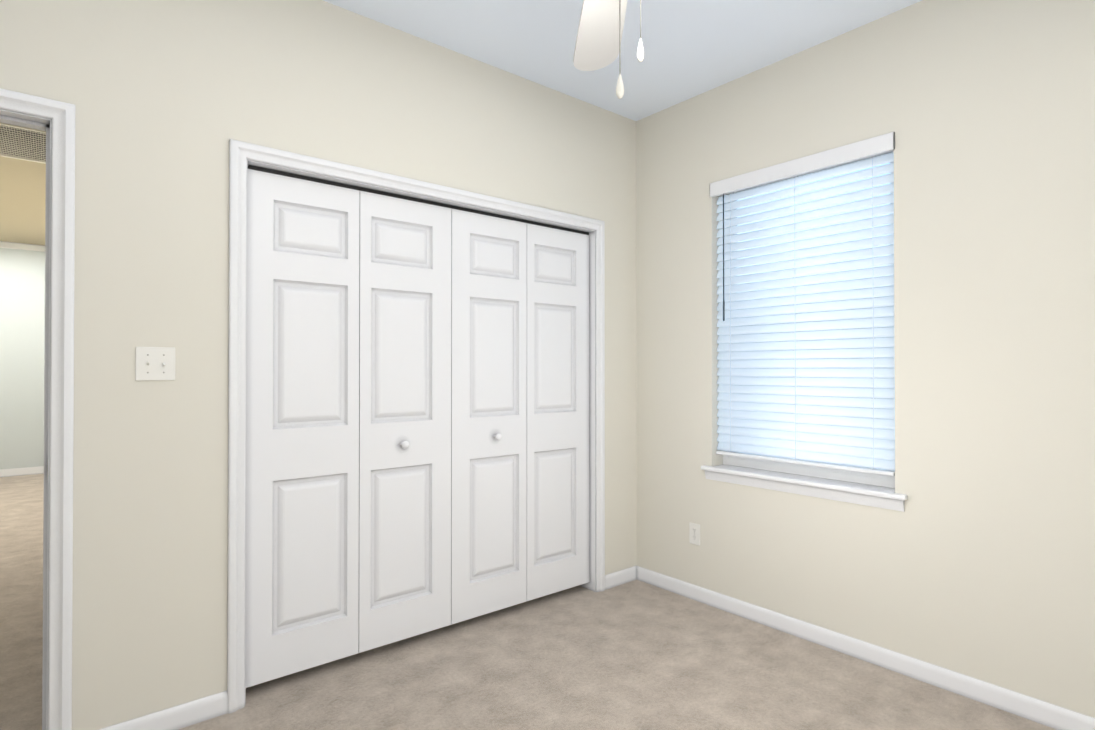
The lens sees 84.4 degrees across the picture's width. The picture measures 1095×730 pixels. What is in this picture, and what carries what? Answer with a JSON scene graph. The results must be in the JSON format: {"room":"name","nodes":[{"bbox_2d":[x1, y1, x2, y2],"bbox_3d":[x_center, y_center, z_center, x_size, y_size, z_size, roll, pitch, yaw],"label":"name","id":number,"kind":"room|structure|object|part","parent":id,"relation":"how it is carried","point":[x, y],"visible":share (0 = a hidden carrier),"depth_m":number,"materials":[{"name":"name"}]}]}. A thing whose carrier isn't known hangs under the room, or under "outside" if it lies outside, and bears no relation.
{"room":"empty bedroom","nodes":[
{"label":"empty bedroom","id":0,"kind":"room"},
{"bbox_2d":[0,248,44,468],"bbox_3d":[-6.295,-0.067,7.136,1.350,2.740,0.120,0,-1,-40],"label":"wall","id":1,"kind":"structure","parent":0,"point":[22,313],"depth_m":7.13,"materials":[{"name":"grey paint"}]},
{"bbox_2d":[0,241,44,476],"bbox_3d":[-6.297,-0.068,7.044,1.230,2.740,0.020,0,-1,-40],"label":"trim","id":2,"kind":"structure","parent":1,"relation":"attached to","point":[26,470],"depth_m":7.12,"materials":[{"name":"white wood"}]},
{"bbox_2d":[0,0,636,729],"bbox_3d":[-0.921,-0.103,2.497,3.970,2.740,0.120,0,-1,-40],"label":"wall","id":3,"kind":"structure","parent":0,"point":[168,98],"depth_m":2.14,"materials":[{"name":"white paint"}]},
{"bbox_2d":[0,88,74,729],"bbox_3d":[-1.913,0.215,1.674,0.939,2.092,0.160,0,-1,-40],"label":"door frame","id":4,"kind":"structure","parent":3,"relation":"attached to","point":[61,115],"depth_m":1.89,"materials":[{"name":"white wood"}]},
{"bbox_2d":[135,347,174,380],"bbox_3d":[-1.337,-0.004,2.062,0.116,0.115,0.018,0,-1,-40],"label":"switch plate","id":5,"kind":"object","parent":3,"relation":"attached to","point":[154,363],"visible":1,"depth_m":2.06,"materials":[{"name":"white plastic"}]},
{"bbox_2d":[98,566,636,729],"bbox_3d":[-0.890,1.228,2.425,3.700,0.078,0.013,0,-1,-40],"label":"baseboard","id":6,"kind":"structure","parent":3,"relation":"attached to","point":[180,716],"depth_m":2.12,"materials":[{"name":"white wood"}]},
{"bbox_2d":[227,139,604,713],"bbox_3d":[-0.465,0.246,2.870,1.837,2.048,0.120,0,-1,-40],"label":"door frame","id":7,"kind":"structure","parent":3,"relation":"attached to","point":[591,585],"depth_m":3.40,"materials":[{"name":"white wood"}]},
{"bbox_2d":[248,165,588,234],"bbox_3d":[-0.465,-0.751,2.878,1.797,0.015,0.028,0,-1,-40],"label":"door track","id":8,"kind":"object","parent":3,"relation":"attached to","point":[251,167],"visible":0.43,"depth_m":2.70,"materials":[{"name":"black"}]},
{"bbox_2d":[246,169,359,687],"bbox_3d":[-0.985,0.238,2.440,0.446,1.967,0.035,0,-1,-40],"label":"closet door","id":9,"kind":"structure","parent":8,"relation":"hanging from","point":[302,526],"depth_m":2.42,"materials":[{"name":"white wood"}]},
{"bbox_2d":[358,191,451,652],"bbox_3d":[-0.638,0.240,2.727,0.446,1.967,0.035,0,-1,-40],"label":"closet door","id":10,"kind":"structure","parent":8,"relation":"hanging from","point":[404,395],"depth_m":2.70,"materials":[{"name":"white wood"}]},
{"bbox_2d":[451,209,526,624],"bbox_3d":[-0.292,0.243,3.013,0.446,1.967,0.035,0,-1,-40],"label":"closet door","id":11,"kind":"structure","parent":8,"relation":"hanging from","point":[488,402],"depth_m":2.99,"materials":[{"name":"white wood"}]},
{"bbox_2d":[527,223,589,600],"bbox_3d":[0.055,0.245,3.299,0.446,1.967,0.035,0,-1,-40],"label":"closet door","id":12,"kind":"structure","parent":8,"relation":"hanging from","point":[558,532],"depth_m":3.28,"materials":[{"name":"white wood"}]},
{"bbox_2d":[400,433,501,448],"bbox_3d":[-0.442,0.355,2.840,0.535,0.034,0.038,0,-1,-40],"label":"door knob","id":13,"kind":"object","parent":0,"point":[405,444],"depth_m":2.69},
{"bbox_3d":[-0.635,0.354,2.681,0.034,0.034,0.038,0,-1,-40],"label":"knob","id":14,"kind":"part","parent":13,"relation":"part of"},
{"bbox_3d":[-0.249,0.356,3.000,0.034,0.034,0.038,0,-1,-40],"label":"knob","id":15,"kind":"part","parent":13,"relation":"part of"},
{"bbox_2d":[0,0,921,244],"bbox_3d":[-2.092,-1.512,3.926,3.970,0.100,10.440,0,-1,-40],"label":"ceiling","id":16,"kind":"structure","parent":0,"point":[693,48],"depth_m":2.74,"materials":[{"name":"white paint"}]},
{"bbox_2d":[0,122,45,163],"bbox_3d":[-3.506,-1.458,3.958,0.690,0.008,0.750,0,-1,-40],"label":"ceiling vent","id":17,"kind":"object","parent":16,"relation":"in","point":[22,143],"visible":0.58,"depth_m":3.98,"materials":[{"name":"white metal"}]},
{"bbox_2d":[573,0,643,98],"bbox_3d":[0.183,-1.007,1.301,1.327,0.950,1.290,0,-1,-40],"label":"fan","id":18,"kind":"object","parent":16,"relation":"hanging from","point":[599,35],"visible":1,"depth_m":1.80,"materials":[{"name":"painted wood"},{"name":"metal"}]},
{"bbox_3d":[0.158,-1.000,1.776,0.387,0.034,0.440,0,-1,-40],"label":"blade","id":19,"kind":"part","parent":18,"relation":"part of","materials":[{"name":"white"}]},
{"bbox_3d":[0.145,-0.556,1.208,0.017,0.048,0.017,0,-1,-40],"label":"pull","id":20,"kind":"part","parent":18,"relation":"part of","materials":[{"name":"white plastic"}]},
{"bbox_3d":[0.149,-0.779,1.245,0.060,0.402,0.058,0,-1,-40],"label":"chain","id":21,"kind":"part","parent":18,"relation":"part of","materials":[{"name":"grey metal"}]},
{"bbox_3d":[0.226,-0.764,1.467,0.017,0.056,0.017,0,-1,-40],"label":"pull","id":22,"kind":"part","parent":18,"relation":"part of","materials":[{"name":"white plastic"}]},
{"bbox_3d":[0.208,-0.884,1.434,0.078,0.188,0.036,0,-1,-40],"label":"chain","id":23,"kind":"part","parent":18,"relation":"part of","materials":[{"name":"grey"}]},
{"bbox_2d":[0,474,1056,729],"bbox_3d":[-2.092,1.303,3.905,3.970,0.050,10.440,0,-1,-40],"label":"floor","id":24,"kind":"structure","parent":0,"point":[636,654],"depth_m":2.45,"materials":[{"name":"carpet"}]},
{"bbox_2d":[636,0,1094,717],"bbox_3d":[1.647,-0.104,2.386,0.150,2.740,3.320,0,-1,-40],"label":"wall","id":25,"kind":"structure","parent":0,"point":[976,558],"depth_m":2.39,"materials":[{"name":"beige paint"}]},
{"bbox_2d":[689,522,699,545],"bbox_3d":[0.800,0.918,3.281,0.007,0.115,0.070,0,-1,-40],"label":"electrical outlet plate","id":26,"kind":"object","parent":25,"relation":"attached to","point":[694,533],"visible":1,"depth_m":3.28,"materials":[{"name":"white plastic"}]},
{"bbox_2d":[701,464,907,500],"bbox_3d":[1.184,0.544,2.877,0.134,0.022,0.998,0,-1,-40],"label":"window sill","id":27,"kind":"structure","parent":25,"relation":"attached to","point":[872,490],"depth_m":2.78,"materials":[{"name":"white wood"}]},
{"bbox_2d":[705,470,904,511],"bbox_3d":[1.152,0.580,2.850,0.016,0.050,0.970,0,-1,-40],"label":"trim","id":28,"kind":"structure","parent":25,"relation":"attached to","point":[872,501],"depth_m":2.77,"materials":[{"name":"white wood"}]},
{"bbox_2d":[722,151,894,487],"bbox_3d":[1.255,-0.218,2.941,0.050,1.503,0.898,0,-1,-40],"label":"window unit","id":29,"kind":"structure","parent":25,"relation":"in","point":[852,476],"depth_m":2.90,"materials":[{"name":"white plastic"}]},
{"bbox_2d":[710,132,894,475],"bbox_3d":[1.181,-0.249,2.881,0.081,1.439,0.910,0,-1,-40],"label":"window blinds","id":30,"kind":"object","parent":29,"relation":"attached to","point":[806,381],"visible":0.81,"depth_m":2.83,"materials":[{"name":"white plastic"}]},
{"bbox_2d":[636,565,1094,729],"bbox_3d":[1.546,1.227,2.371,0.013,0.078,3.200,0,-1,-40],"label":"baseboard","id":31,"kind":"structure","parent":25,"relation":"attached to","point":[1029,708],"depth_m":2.51,"materials":[{"name":"white wood"}]}
]}

